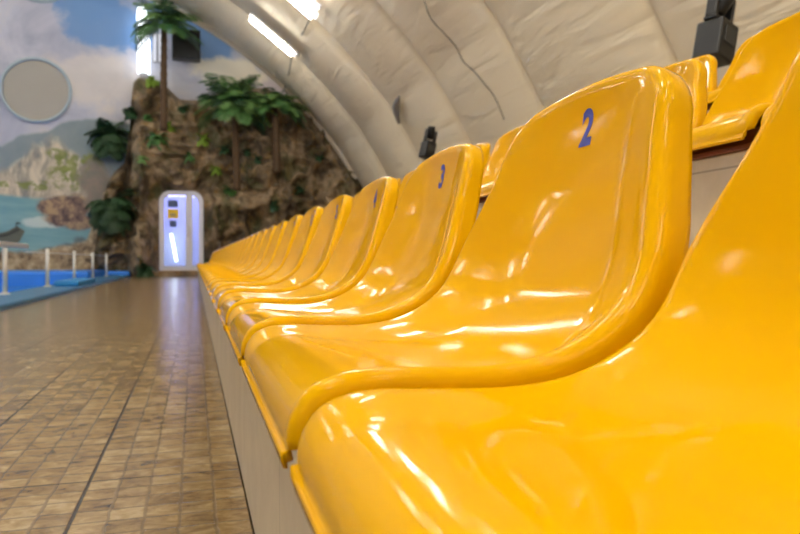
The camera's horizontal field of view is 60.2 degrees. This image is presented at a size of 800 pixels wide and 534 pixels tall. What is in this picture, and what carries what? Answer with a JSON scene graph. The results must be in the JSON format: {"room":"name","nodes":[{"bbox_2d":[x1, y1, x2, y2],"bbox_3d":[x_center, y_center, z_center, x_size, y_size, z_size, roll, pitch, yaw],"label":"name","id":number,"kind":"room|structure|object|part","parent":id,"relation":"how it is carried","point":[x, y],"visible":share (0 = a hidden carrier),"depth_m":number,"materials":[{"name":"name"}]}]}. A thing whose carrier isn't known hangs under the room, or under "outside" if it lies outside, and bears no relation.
{"room":"indoor swimming pool","nodes":[
{"label":"indoor swimming pool","id":0,"kind":"room"},
{"bbox_2d":[0,286,41,292],"bbox_3d":[-10.402,0.926,2.325,14.190,0.800,22.390,0,1,-17],"label":"pool water","id":1,"kind":"object","parent":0,"point":[10,288],"depth_m":13.32,"materials":[{"name":"blue liquid"}]},
{"bbox_2d":[0,276,254,533],"bbox_3d":[0.207,0.519,7.999,8.230,0.300,27.200,0,1,-17],"label":"floor","id":2,"kind":"structure","parent":0,"point":[114,417],"depth_m":1.94,"materials":[{"name":"tile"}]},
{"bbox_2d":[0,275,128,310],"bbox_3d":[-3.764,0.762,5.918,0.568,0.855,25.480,0,1,-17],"label":"pool coping","id":3,"kind":"object","parent":2,"relation":"on","point":[27,296],"visible":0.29,"depth_m":8.39},
{"bbox_2d":[0,241,108,294],"bbox_3d":[-4.884,0.001,9.124,0.120,0.603,16.580,0,1,-17],"label":"railing","id":4,"kind":"object","parent":3,"relation":"on","point":[5,245],"visible":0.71,"depth_m":8.80,"materials":[{"name":"metal"}]},
{"bbox_3d":[-4.515,0.035,7.889,0.050,0.560,0.050,0,1,-17],"label":"post","id":5,"kind":"part","parent":4,"relation":"part of","materials":[{"name":"metal"}]},
{"bbox_3d":[-5.196,0.012,10.169,0.050,0.560,0.050,0,1,-17],"label":"post","id":6,"kind":"part","parent":4,"relation":"part of","materials":[{"name":"metal"}]},
{"bbox_3d":[-5.877,-0.011,12.450,0.050,0.560,0.050,0,1,-17],"label":"post","id":7,"kind":"part","parent":4,"relation":"part of","materials":[{"name":"metal"}]},
{"bbox_3d":[-6.558,-0.034,14.730,0.050,0.560,0.050,0,1,-17],"label":"post","id":8,"kind":"part","parent":4,"relation":"part of","materials":[{"name":"metal"}]},
{"bbox_3d":[-7.239,-0.058,17.010,0.050,0.560,0.050,0,1,-17],"label":"post","id":9,"kind":"part","parent":4,"relation":"part of","materials":[{"name":"metal"}]},
{"bbox_2d":[54,278,95,285],"bbox_3d":[-5.258,0.238,11.217,0.340,0.084,1.900,0,1,-17],"label":"foam block","id":10,"kind":"object","parent":3,"relation":"on","point":[73,281],"visible":0.99,"depth_m":10.44,"materials":[{"name":"blue plastic"}]},
{"bbox_2d":[0,270,130,285],"bbox_3d":[-13.893,0.598,15.010,14.760,1.000,3.900,0,1,-17],"label":"kerb","id":11,"kind":"object","parent":2,"relation":"on","point":[15,277],"visible":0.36,"depth_m":14.88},
{"bbox_2d":[135,263,156,276],"bbox_3d":[-6.701,0.093,18.193,0.615,0.539,0.438,0,1,-17],"label":"plant","id":12,"kind":"object","parent":2,"relation":"on","point":[146,271],"visible":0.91,"depth_m":18.08,"materials":[{"name":"green plant"}]},
{"bbox_2d":[150,270,197,276],"bbox_3d":[-6.082,0.175,19.398,1.772,0.157,1.150,0,1,-17],"label":"step","id":13,"kind":"structure","parent":2,"relation":"on","point":[187,272],"depth_m":18.79,"materials":[{"name":"beige tile"}]},
{"bbox_2d":[94,77,362,276],"bbox_3d":[-4.114,-2.544,19.527,8.598,5.591,1.596,0,1,-17],"label":"wall","id":14,"kind":"structure","parent":2,"relation":"on","point":[227,219],"depth_m":19.38,"materials":[{"name":"brown stone"}]},
{"bbox_2d":[84,117,128,160],"bbox_3d":[-8.002,-3.490,18.918,1.252,1.207,1.035,0,1,-17],"label":"plant","id":15,"kind":"object","parent":14,"relation":"on","point":[108,142],"visible":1,"depth_m":18.74,"materials":[{"name":"green plant"}]},
{"bbox_2d":[85,189,137,236],"bbox_3d":[-7.614,-1.434,18.197,1.326,1.262,1.126,0,1,-22],"label":"plant","id":16,"kind":"object","parent":14,"relation":"on","point":[109,214],"visible":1,"depth_m":17.94,"materials":[{"name":"green plant"}]},
{"bbox_2d":[122,107,138,120],"bbox_3d":[-7.265,-4.122,18.608,0.441,0.377,0.364,0,1,-17],"label":"plant","id":17,"kind":"object","parent":14,"relation":"attached to","point":[129,114],"visible":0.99,"depth_m":18.54,"materials":[{"name":"green plant"}]},
{"bbox_2d":[134,156,148,164],"bbox_3d":[-6.782,-2.799,18.132,0.417,0.255,0.318,0,1,-17],"label":"plant","id":18,"kind":"object","parent":14,"relation":"attached to","point":[141,158],"visible":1,"depth_m":18.07,"materials":[{"name":"green plant"}]},
{"bbox_2d":[136,6,149,78],"bbox_3d":[-7.090,-6.093,19.060,0.345,2.188,0.326,0,1,-17],"label":"window","id":19,"kind":"structure","parent":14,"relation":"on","point":[143,55],"depth_m":18.94,"materials":[{"name":"white"}]},
{"bbox_2d":[141,114,153,121],"bbox_3d":[-6.925,-4.044,18.793,0.437,0.329,0.353,0,1,-7],"label":"plant","id":20,"kind":"object","parent":14,"relation":"attached to","point":[146,116],"visible":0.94,"depth_m":18.72,"materials":[{"name":"green plant"}]},
{"bbox_2d":[145,76,159,87],"bbox_3d":[-6.754,-4.968,18.722,0.611,0.404,0.484,0,1,-17],"label":"plant","id":21,"kind":"object","parent":14,"relation":"on","point":[150,81],"visible":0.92,"depth_m":18.59,"materials":[{"name":"green plant"}]},
{"bbox_2d":[143,132,168,149],"bbox_3d":[-6.563,-3.364,18.581,0.737,0.526,0.568,0,1,-17],"label":"plant","id":22,"kind":"object","parent":14,"relation":"on","point":[156,138],"visible":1,"depth_m":18.47,"materials":[{"name":"green plant"}]},
{"bbox_2d":[130,0,203,130],"bbox_3d":[-6.129,-5.437,18.154,1.877,3.606,1.605,0,1,-17],"label":"palm tree","id":23,"kind":"object","parent":14,"relation":"on","point":[169,15],"visible":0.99,"depth_m":18.18,"materials":[{"name":"green plant"}]},
{"bbox_2d":[159,121,175,132],"bbox_3d":[-6.307,-3.796,18.769,0.484,0.332,0.300,0,1,-31],"label":"plant","id":24,"kind":"object","parent":14,"relation":"on","point":[170,128],"visible":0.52,"depth_m":18.77,"materials":[{"name":"green plant"}]},
{"bbox_2d":[159,191,203,270],"bbox_3d":[-6.097,-1.012,19.260,1.172,2.220,0.144,0,1,-17],"label":"door","id":25,"kind":"structure","parent":14,"relation":"in","point":[180,212],"depth_m":19.26,"materials":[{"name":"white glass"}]},
{"bbox_3d":[-6.294,-1.002,19.220,0.631,2.040,0.012,0,1,-17],"label":"glass pane","id":26,"kind":"part","parent":25,"relation":"part of","materials":[{"name":"white"}]},
{"bbox_3d":[-5.716,-1.004,19.392,0.227,2.040,0.012,0,1,-17],"label":"glass pane","id":27,"kind":"part","parent":25,"relation":"part of","materials":[{"name":"white"}]},
{"bbox_2d":[177,105,190,113],"bbox_3d":[-6.006,-4.327,19.164,0.426,0.304,0.310,0,1,-17],"label":"plant","id":28,"kind":"object","parent":14,"relation":"on","point":[181,109],"visible":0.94,"depth_m":19.07,"materials":[{"name":"green plant"}]},
{"bbox_2d":[183,152,195,164],"bbox_3d":[-5.738,-2.952,18.783,0.347,0.351,0.253,0,1,-17],"label":"plant","id":29,"kind":"object","parent":14,"relation":"attached to","point":[190,158],"visible":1,"depth_m":18.74,"materials":[{"name":"green plant"}]},
{"bbox_2d":[196,133,211,147],"bbox_3d":[-5.489,-3.524,19.198,0.452,0.446,0.388,0,1,9],"label":"plant","id":30,"kind":"object","parent":14,"relation":"attached to","point":[204,138],"visible":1,"depth_m":19.09,"materials":[{"name":"green plant"}]},
{"bbox_2d":[210,166,221,176],"bbox_3d":[-5.178,-2.698,19.391,0.375,0.328,0.290,0,1,-17],"label":"plant","id":31,"kind":"object","parent":14,"relation":"attached to","point":[215,168],"visible":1,"depth_m":19.35,"materials":[{"name":"green plant"}]},
{"bbox_2d":[219,145,230,154],"bbox_3d":[-4.914,-3.255,19.309,0.365,0.329,0.333,0,1,-17],"label":"plant","id":32,"kind":"object","parent":14,"relation":"attached to","point":[224,149],"visible":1,"depth_m":19.24,"materials":[{"name":"green plant"}]},
{"bbox_2d":[223,185,236,196],"bbox_3d":[-4.852,-2.112,19.662,0.517,0.415,0.457,0,1,-17],"label":"plant","id":33,"kind":"object","parent":14,"relation":"on","point":[228,191],"visible":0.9,"depth_m":19.57,"materials":[{"name":"green plant"}]},
{"bbox_2d":[193,73,276,190],"bbox_3d":[-4.430,-3.619,18.627,2.245,3.076,1.822,0,1,-17],"label":"palm tree","id":34,"kind":"object","parent":14,"relation":"on","point":[237,99],"visible":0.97,"depth_m":18.44,"materials":[{"name":"green plant"}]},
{"bbox_2d":[242,148,251,156],"bbox_3d":[-4.366,-3.239,19.690,0.358,0.293,0.284,0,1,-17],"label":"plant","id":35,"kind":"object","parent":14,"relation":"on","point":[247,153],"visible":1,"depth_m":19.61,"materials":[{"name":"green plant"}]},
{"bbox_2d":[154,0,356,178],"bbox_3d":[-10.497,-3.229,17.686,22.516,9.818,0.218,0,1,-17],"label":"trim","id":36,"kind":"structure","parent":14,"relation":"attached to","point":[206,27],"depth_m":19.63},
{"bbox_2d":[253,153,261,163],"bbox_3d":[-4.024,-3.042,19.587,0.361,0.374,0.300,0,1,-17],"label":"plant","id":37,"kind":"object","parent":14,"relation":"attached to","point":[256,160],"visible":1,"depth_m":19.51,"materials":[{"name":"green plant"}]},
{"bbox_2d":[269,200,279,212],"bbox_3d":[-3.589,-1.705,19.539,0.405,0.373,0.351,0,1,-17],"label":"plant","id":38,"kind":"object","parent":14,"relation":"on","point":[273,208],"visible":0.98,"depth_m":19.46,"materials":[{"name":"green plant"}]},
{"bbox_2d":[247,87,309,172],"bbox_3d":[-3.374,-3.692,18.880,1.939,2.168,1.554,0,1,-17],"label":"palm tree","id":39,"kind":"object","parent":14,"relation":"on","point":[294,109],"visible":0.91,"depth_m":18.91,"materials":[{"name":"green plant"}]},
{"bbox_2d":[296,186,305,194],"bbox_3d":[-2.929,-2.217,20.150,0.393,0.286,0.316,0,1,-17],"label":"plant","id":40,"kind":"object","parent":14,"relation":"on","point":[299,188],"visible":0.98,"depth_m":20.10,"materials":[{"name":"green plant"}]},
{"bbox_2d":[314,154,324,162],"bbox_3d":[-2.344,-3.164,20.088,0.345,0.270,0.265,0,1,-17],"label":"plant","id":41,"kind":"object","parent":14,"relation":"attached to","point":[319,158],"visible":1,"depth_m":20.03,"materials":[{"name":"green plant"}]},
{"bbox_2d":[198,270,312,533],"bbox_3d":[-1.562,0.236,7.050,0.850,0.285,18.400,0,1,-17],"label":"platform","id":42,"kind":"structure","parent":2,"relation":"on","point":[275,507],"depth_m":1.13,"materials":[{"name":"concrete"}]},
{"bbox_3d":[-2.131,0.061,7.834,0.190,0.050,16.330,0,1,-17],"label":"board","id":43,"kind":"object","parent":42,"relation":"on","visible":0},
{"bbox_2d":[198,246,225,268],"bbox_3d":[-2.625,-0.127,9.673,0.395,0.340,0.462,0,1,-17],"label":"seat","id":44,"kind":"object","parent":43,"relation":"on","point":[225,246],"visible":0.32,"depth_m":9.53,"materials":[{"name":"yellow plastic"}]},
{"bbox_2d":[198,245,227,269],"bbox_3d":[-2.491,-0.122,9.226,0.395,0.340,0.462,0,1,-17],"label":"seat","id":45,"kind":"object","parent":43,"relation":"on","point":[227,245],"visible":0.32,"depth_m":9.11,"materials":[{"name":"yellow plastic"}]},
{"bbox_2d":[199,244,229,268],"bbox_3d":[-2.358,-0.118,8.778,0.395,0.340,0.462,0,1,-17],"label":"seat","id":46,"kind":"object","parent":43,"relation":"on","point":[229,244],"visible":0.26,"depth_m":8.65,"materials":[{"name":"yellow plastic"}]},
{"bbox_2d":[199,244,230,269],"bbox_3d":[-2.224,-0.113,8.331,0.395,0.340,0.462,0,1,-17],"label":"seat","id":47,"kind":"object","parent":43,"relation":"on","point":[230,244],"visible":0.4,"depth_m":8.16,"materials":[{"name":"yellow plastic"}]},
{"bbox_2d":[199,243,232,271],"bbox_3d":[-2.090,-0.109,7.883,0.395,0.340,0.462,0,1,-17],"label":"seat","id":48,"kind":"object","parent":43,"relation":"on","point":[232,243],"visible":0.34,"depth_m":7.78,"materials":[{"name":"yellow plastic"}]},
{"bbox_2d":[199,242,235,272],"bbox_3d":[-1.957,-0.104,7.436,0.395,0.340,0.462,0,1,-17],"label":"seat","id":49,"kind":"object","parent":43,"relation":"on","point":[230,253],"visible":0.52,"depth_m":7.29,"materials":[{"name":"yellow plastic"}]},
{"bbox_2d":[200,241,238,272],"bbox_3d":[-1.823,-0.100,6.988,0.395,0.340,0.462,0,1,-17],"label":"seat","id":50,"kind":"object","parent":43,"relation":"on","point":[236,243],"visible":0.36,"depth_m":6.89,"materials":[{"name":"yellow plastic"}]},
{"bbox_2d":[200,239,241,274],"bbox_3d":[-1.690,-0.095,6.541,0.395,0.340,0.462,0,1,-17],"label":"seat","id":51,"kind":"object","parent":43,"relation":"on","point":[240,240],"visible":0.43,"depth_m":6.42,"materials":[{"name":"yellow plastic"}]},
{"bbox_2d":[201,238,245,274],"bbox_3d":[-1.556,-0.091,6.093,0.395,0.340,0.462,0,1,-17],"label":"seat","id":52,"kind":"object","parent":43,"relation":"on","point":[243,239],"visible":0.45,"depth_m":5.98,"materials":[{"name":"yellow plastic"}]},
{"bbox_2d":[201,236,249,276],"bbox_3d":[-1.422,-0.086,5.646,0.395,0.340,0.462,0,1,-17],"label":"seat","id":53,"kind":"object","parent":43,"relation":"on","point":[247,237],"visible":0.45,"depth_m":5.56,"materials":[{"name":"yellow plastic"}]},
{"bbox_2d":[202,234,254,279],"bbox_3d":[-1.289,-0.082,5.198,0.395,0.340,0.462,0,1,-17],"label":"seat","id":54,"kind":"object","parent":43,"relation":"on","point":[250,239],"visible":0.55,"depth_m":5.12,"materials":[{"name":"yellow plastic"}]},
{"bbox_2d":[202,231,260,279],"bbox_3d":[-1.155,-0.077,4.751,0.395,0.340,0.462,0,1,-17],"label":"seat","id":55,"kind":"object","parent":43,"relation":"on","point":[255,238],"visible":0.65,"depth_m":4.70,"materials":[{"name":"yellow plastic"}]},
{"bbox_2d":[203,228,267,281],"bbox_3d":[-1.022,-0.072,4.303,0.395,0.340,0.462,0,1,-17],"label":"seat","id":56,"kind":"object","parent":43,"relation":"on","point":[261,237],"visible":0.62,"depth_m":4.39,"materials":[{"name":"yellow plastic"}]},
{"bbox_2d":[204,225,276,286],"bbox_3d":[-0.888,-0.068,3.856,0.395,0.340,0.462,0,1,-17],"label":"seat","id":57,"kind":"object","parent":43,"relation":"on","point":[268,237],"visible":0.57,"depth_m":3.96,"materials":[{"name":"yellow plastic"}]},
{"bbox_2d":[205,220,288,288],"bbox_3d":[-0.754,-0.063,3.409,0.395,0.340,0.462,0,1,-17],"label":"seat","id":58,"kind":"object","parent":43,"relation":"on","point":[279,231],"visible":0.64,"depth_m":3.52,"materials":[{"name":"yellow plastic"}]},
{"bbox_2d":[207,214,303,295],"bbox_3d":[-0.621,-0.059,2.961,0.395,0.340,0.462,0,1,-17],"label":"seat","id":59,"kind":"object","parent":43,"relation":"on","point":[290,232],"visible":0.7,"depth_m":3.06,"materials":[{"name":"yellow plastic"}]},
{"bbox_2d":[209,206,323,302],"bbox_3d":[-0.487,-0.054,2.514,0.395,0.340,0.462,0,1,-17],"label":"seat","id":60,"kind":"object","parent":43,"relation":"on","point":[308,226],"visible":0.82,"depth_m":2.61,"materials":[{"name":"yellow plastic"}]},
{"bbox_2d":[212,194,352,313],"bbox_3d":[-0.354,-0.050,2.066,0.395,0.340,0.462,0,1,-17],"label":"seat","id":61,"kind":"object","parent":43,"relation":"on","point":[333,220],"visible":0.87,"depth_m":2.14,"materials":[{"name":"yellow plastic"}]},
{"bbox_2d":[217,176,398,330],"bbox_3d":[-0.220,-0.045,1.619,0.395,0.340,0.462,0,1,-17],"label":"seat","id":62,"kind":"object","parent":43,"relation":"on","point":[372,212],"visible":0.92,"depth_m":1.67,"materials":[{"name":"yellow plastic"}]},
{"bbox_2d":[225,143,483,365],"bbox_3d":[-0.086,-0.041,1.171,0.395,0.340,0.462,0,1,-17],"label":"seat","id":63,"kind":"object","parent":43,"relation":"on","point":[435,214],"visible":0.97,"depth_m":1.19,"materials":[{"name":"yellow plastic"}]},
{"bbox_2d":[241,65,693,468],"bbox_3d":[0.047,-0.036,0.724,0.395,0.340,0.462,0,1,-17],"label":"seat","id":64,"kind":"object","parent":43,"relation":"on","point":[580,236],"visible":0.98,"depth_m":0.68,"materials":[{"name":"yellow plastic"}]},
{"bbox_2d":[290,51,799,533],"bbox_3d":[0.181,-0.032,0.276,0.395,0.340,0.462,0,1,-17],"label":"seat","id":65,"kind":"object","parent":43,"relation":"on","point":[692,425],"visible":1,"depth_m":0.39,"materials":[{"name":"yellow plastic"}]},
{"bbox_2d":[476,150,746,246],"bbox_3d":[-0.748,0.052,7.292,0.850,0.647,18.400,0,1,-17],"label":"step","id":66,"kind":"structure","parent":2,"relation":"on","point":[710,175],"depth_m":1.32,"materials":[{"name":"concrete"}]},
{"bbox_2d":[479,127,759,202],"bbox_3d":[-1.325,-0.297,8.071,0.207,0.037,16.330,0,1,-17],"label":"board","id":67,"kind":"object","parent":66,"relation":"on","point":[744,144],"visible":0.02,"depth_m":1.28,"materials":[{"name":"brown wood"}]},
{"bbox_2d":[352,192,359,206],"bbox_3d":[-0.486,-0.433,5.476,0.395,0.340,0.462,0,1,-17],"label":"seat","id":68,"kind":"object","parent":67,"relation":"on","point":[357,194],"visible":0.06,"depth_m":5.63,"materials":[{"name":"yellow plastic"}]},
{"bbox_2d":[397,170,413,204],"bbox_3d":[-0.085,-0.420,4.134,0.395,0.340,0.462,0,1,-17],"label":"seat","id":69,"kind":"object","parent":67,"relation":"on","point":[407,176],"visible":0.06,"depth_m":4.29,"materials":[{"name":"yellow plastic"}]},
{"bbox_2d":[395,143,487,210],"bbox_3d":[0.182,-0.411,3.239,0.395,0.340,0.462,0,1,-17],"label":"seat","id":70,"kind":"object","parent":67,"relation":"on","point":[482,146],"visible":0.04,"depth_m":3.13,"materials":[{"name":"yellow plastic"}]},
{"bbox_2d":[480,181,494,196],"bbox_3d":[0.449,-0.402,2.344,0.395,0.340,0.462,0,1,-17],"label":"seat","id":71,"kind":"object","parent":67,"relation":"on","point":[486,188],"visible":0.06,"depth_m":2.25,"materials":[{"name":"yellow plastic"}]},
{"bbox_2d":[482,125,523,183],"bbox_3d":[0.316,-0.406,2.792,0.395,0.340,0.462,0,1,-17],"label":"seat","id":72,"kind":"object","parent":67,"relation":"on","point":[493,166],"visible":0.1,"depth_m":2.94,"materials":[{"name":"yellow plastic"}]},
{"bbox_2d":[663,59,707,128],"bbox_3d":[0.583,-0.397,1.897,0.395,0.340,0.462,0,1,-17],"label":"seat","id":73,"kind":"object","parent":67,"relation":"on","point":[694,72],"visible":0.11,"depth_m":1.78,"materials":[{"name":"yellow plastic"}]},
{"bbox_2d":[692,12,799,150],"bbox_3d":[0.717,-0.393,1.449,0.395,0.340,0.462,0,1,-17],"label":"seat","id":74,"kind":"object","parent":67,"relation":"on","point":[760,70],"visible":0.55,"depth_m":1.56,"materials":[{"name":"yellow plastic"}]},
{"bbox_2d":[760,105,771,127],"bbox_3d":[0.850,-0.388,1.002,0.395,0.340,0.462,0,1,-17],"label":"seat","id":75,"kind":"object","parent":67,"relation":"on","point":[767,110],"visible":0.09,"depth_m":1.15,"materials":[{"name":"yellow plastic"}]},
{"bbox_3d":[0.525,-0.126,7.670,1.806,0.996,18.400,0,1,-17],"label":"step","id":76,"kind":"structure","parent":2,"relation":"on","visible":0},
{"bbox_3d":[-0.510,-0.649,8.310,0.207,0.037,16.330,0,1,-17],"label":"board","id":77,"kind":"object","parent":76,"relation":"on","visible":0},
{"bbox_2d":[483,143,490,162],"bbox_3d":[0.462,-0.780,5.269,0.395,0.340,0.462,0,1,-17],"label":"seat","id":78,"kind":"object","parent":77,"relation":"on","point":[487,144],"visible":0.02,"depth_m":5.16,"materials":[{"name":"yellow plastic"}]},
{"bbox_2d":[693,54,716,92],"bbox_3d":[1.130,-0.758,3.031,0.395,0.340,0.462,0,1,-17],"label":"seat","id":79,"kind":"object","parent":77,"relation":"on","point":[710,61],"visible":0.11,"depth_m":2.91,"materials":[{"name":"yellow plastic"}]},
{"bbox_2d":[707,34,755,103],"bbox_3d":[1.264,-0.753,2.584,0.395,0.340,0.462,0,1,-17],"label":"seat","id":80,"kind":"object","parent":77,"relation":"on","point":[711,96],"visible":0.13,"depth_m":2.77,"materials":[{"name":"yellow plastic"}]},
{"bbox_3d":[0.410,-1.115,10.019,0.534,0.927,0.498,0,1,-17],"label":"stand","id":81,"kind":"object","parent":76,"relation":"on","visible":0},
{"bbox_2d":[418,126,437,158],"bbox_3d":[0.425,-1.819,10.091,0.276,0.500,0.178,0,1,-34],"label":"stage light","id":82,"kind":"object","parent":81,"relation":"on","point":[427,148],"visible":0.96,"depth_m":10.04,"materials":[{"name":"black plastic"}]},
{"bbox_3d":[0.383,-1.941,10.065,0.029,0.173,0.072,17,-9,-33],"label":"yoke arm","id":83,"kind":"part","parent":82,"relation":"part of","materials":[{"name":"black metal"}]},
{"bbox_3d":[1.975,-0.928,4.244,0.534,0.670,0.498,0,1,-17],"label":"stand","id":84,"kind":"object","parent":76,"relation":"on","visible":0},
{"bbox_2d":[692,0,738,67],"bbox_3d":[1.993,-1.517,4.319,0.291,0.528,0.188,0,1,-34],"label":"stage light","id":85,"kind":"object","parent":84,"relation":"on","point":[717,36],"visible":0.97,"depth_m":4.25,"materials":[{"name":"black plastic"}]},
{"bbox_3d":[1.949,-1.646,4.291,0.030,0.182,0.076,17,-9,-33],"label":"yoke arm","id":86,"kind":"part","parent":85,"relation":"part of","materials":[{"name":"black plastic"}]},
{"bbox_3d":[2.083,-1.605,4.382,0.030,0.182,0.076,17,-9,-33],"label":"yoke arm","id":87,"kind":"part","parent":85,"relation":"part of","materials":[{"name":"black plastic"}]},
{"bbox_2d":[0,0,285,269],"bbox_3d":[-10.732,-3.618,18.468,22.598,9.560,0.200,0,1,-17],"label":"wall","id":88,"kind":"structure","parent":0,"point":[49,172],"depth_m":18.89,"materials":[{"name":"paint"}]},
{"bbox_2d":[0,222,24,242],"bbox_3d":[-10.720,-0.869,18.381,1.303,0.673,0.025,0,1,-17],"label":"boat","id":89,"kind":"object","parent":88,"relation":"attached to","point":[14,235],"visible":0.92,"depth_m":18.48,"materials":[{"name":"grey paint"}]},
{"bbox_2d":[0,57,71,122],"bbox_3d":[-9.798,-4.763,18.583,1.759,1.759,0.090,0,1,-17],"label":"window","id":90,"kind":"structure","parent":88,"relation":"in","point":[33,89],"depth_m":18.59,"materials":[{"name":"beige glass"}]},
{"bbox_2d":[29,0,57,2],"bbox_3d":[-9.716,-8.102,18.574,1.951,1.951,0.090,0,1,-17],"label":"window","id":91,"kind":"structure","parent":88,"relation":"in","point":[36,1],"depth_m":18.59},
{"bbox_2d":[152,33,160,62],"bbox_3d":[-6.833,-6.179,19.454,0.294,0.824,0.089,0,1,-17],"label":"panel","id":92,"kind":"object","parent":88,"relation":"attached to","point":[156,40],"visible":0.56,"depth_m":19.42,"materials":[{"name":"grey metal"}]},
{"bbox_2d":[172,29,200,62],"bbox_3d":[-6.020,-6.214,19.443,0.765,0.824,0.574,0,1,-17],"label":"loudspeaker","id":93,"kind":"object","parent":88,"relation":"attached to","point":[182,50],"visible":0.74,"depth_m":19.19,"materials":[{"name":"black plastic"}]},
{"bbox_2d":[174,31,197,56],"bbox_3d":[-5.940,-6.211,19.174,0.647,0.706,0.013,0,1,-17],"label":"grille","id":94,"kind":"object","parent":93,"relation":"attached to","point":[182,48],"depth_m":19.16,"materials":[{"name":"black plastic"}]},
{"bbox_2d":[164,0,799,187],"bbox_3d":[-6.546,-3.086,4.454,22.519,9.839,27.700,0,1,-17],"label":"ceiling","id":95,"kind":"structure","parent":0,"point":[351,63],"depth_m":11.37,"materials":[{"name":"beige fabric"}]},
{"bbox_2d":[249,12,297,55],"bbox_3d":[-2.852,-5.221,15.528,1.101,0.912,0.241,0,1,-7],"label":"tube light","id":96,"kind":"object","parent":95,"relation":"hanging from","point":[258,23],"visible":1,"depth_m":15.47,"materials":[{"name":"white"}]},
{"bbox_2d":[283,18,309,91],"bbox_3d":[-2.630,-5.065,17.000,0.123,0.224,6.098,0,1,-15],"label":"cable","id":97,"kind":"object","parent":95,"relation":"hanging from","point":[309,18],"visible":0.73,"depth_m":15.88,"materials":[{"name":"grey"}]},
{"bbox_2d":[290,0,318,19],"bbox_3d":[-1.914,-5.045,13.141,0.735,0.627,0.241,0,1,-7],"label":"tube light","id":98,"kind":"object","parent":95,"relation":"hanging from","point":[299,4],"visible":1,"depth_m":13.11,"materials":[{"name":"white"}]},
{"bbox_2d":[301,0,320,10],"bbox_3d":[-1.750,-4.983,12.711,0.600,0.492,0.240,0,1,-5],"label":"tube light","id":99,"kind":"object","parent":95,"relation":"hanging from","point":[312,4],"visible":1,"depth_m":12.68,"materials":[{"name":"white"}]},
{"bbox_2d":[392,96,399,123],"bbox_3d":[-0.078,-3.174,14.003,0.167,0.366,1.038,0,1,0],"label":"strap","id":100,"kind":"object","parent":95,"relation":"hanging from","point":[396,104],"visible":1,"depth_m":13.96,"materials":[{"name":"grey metal"}]},
{"bbox_2d":[424,1,504,119],"bbox_3d":[0.958,-3.104,10.514,1.254,1.732,0.317,0,1,-7],"label":"cable","id":101,"kind":"object","parent":95,"relation":"attached to","point":[424,1],"visible":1,"depth_m":10.51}
]}

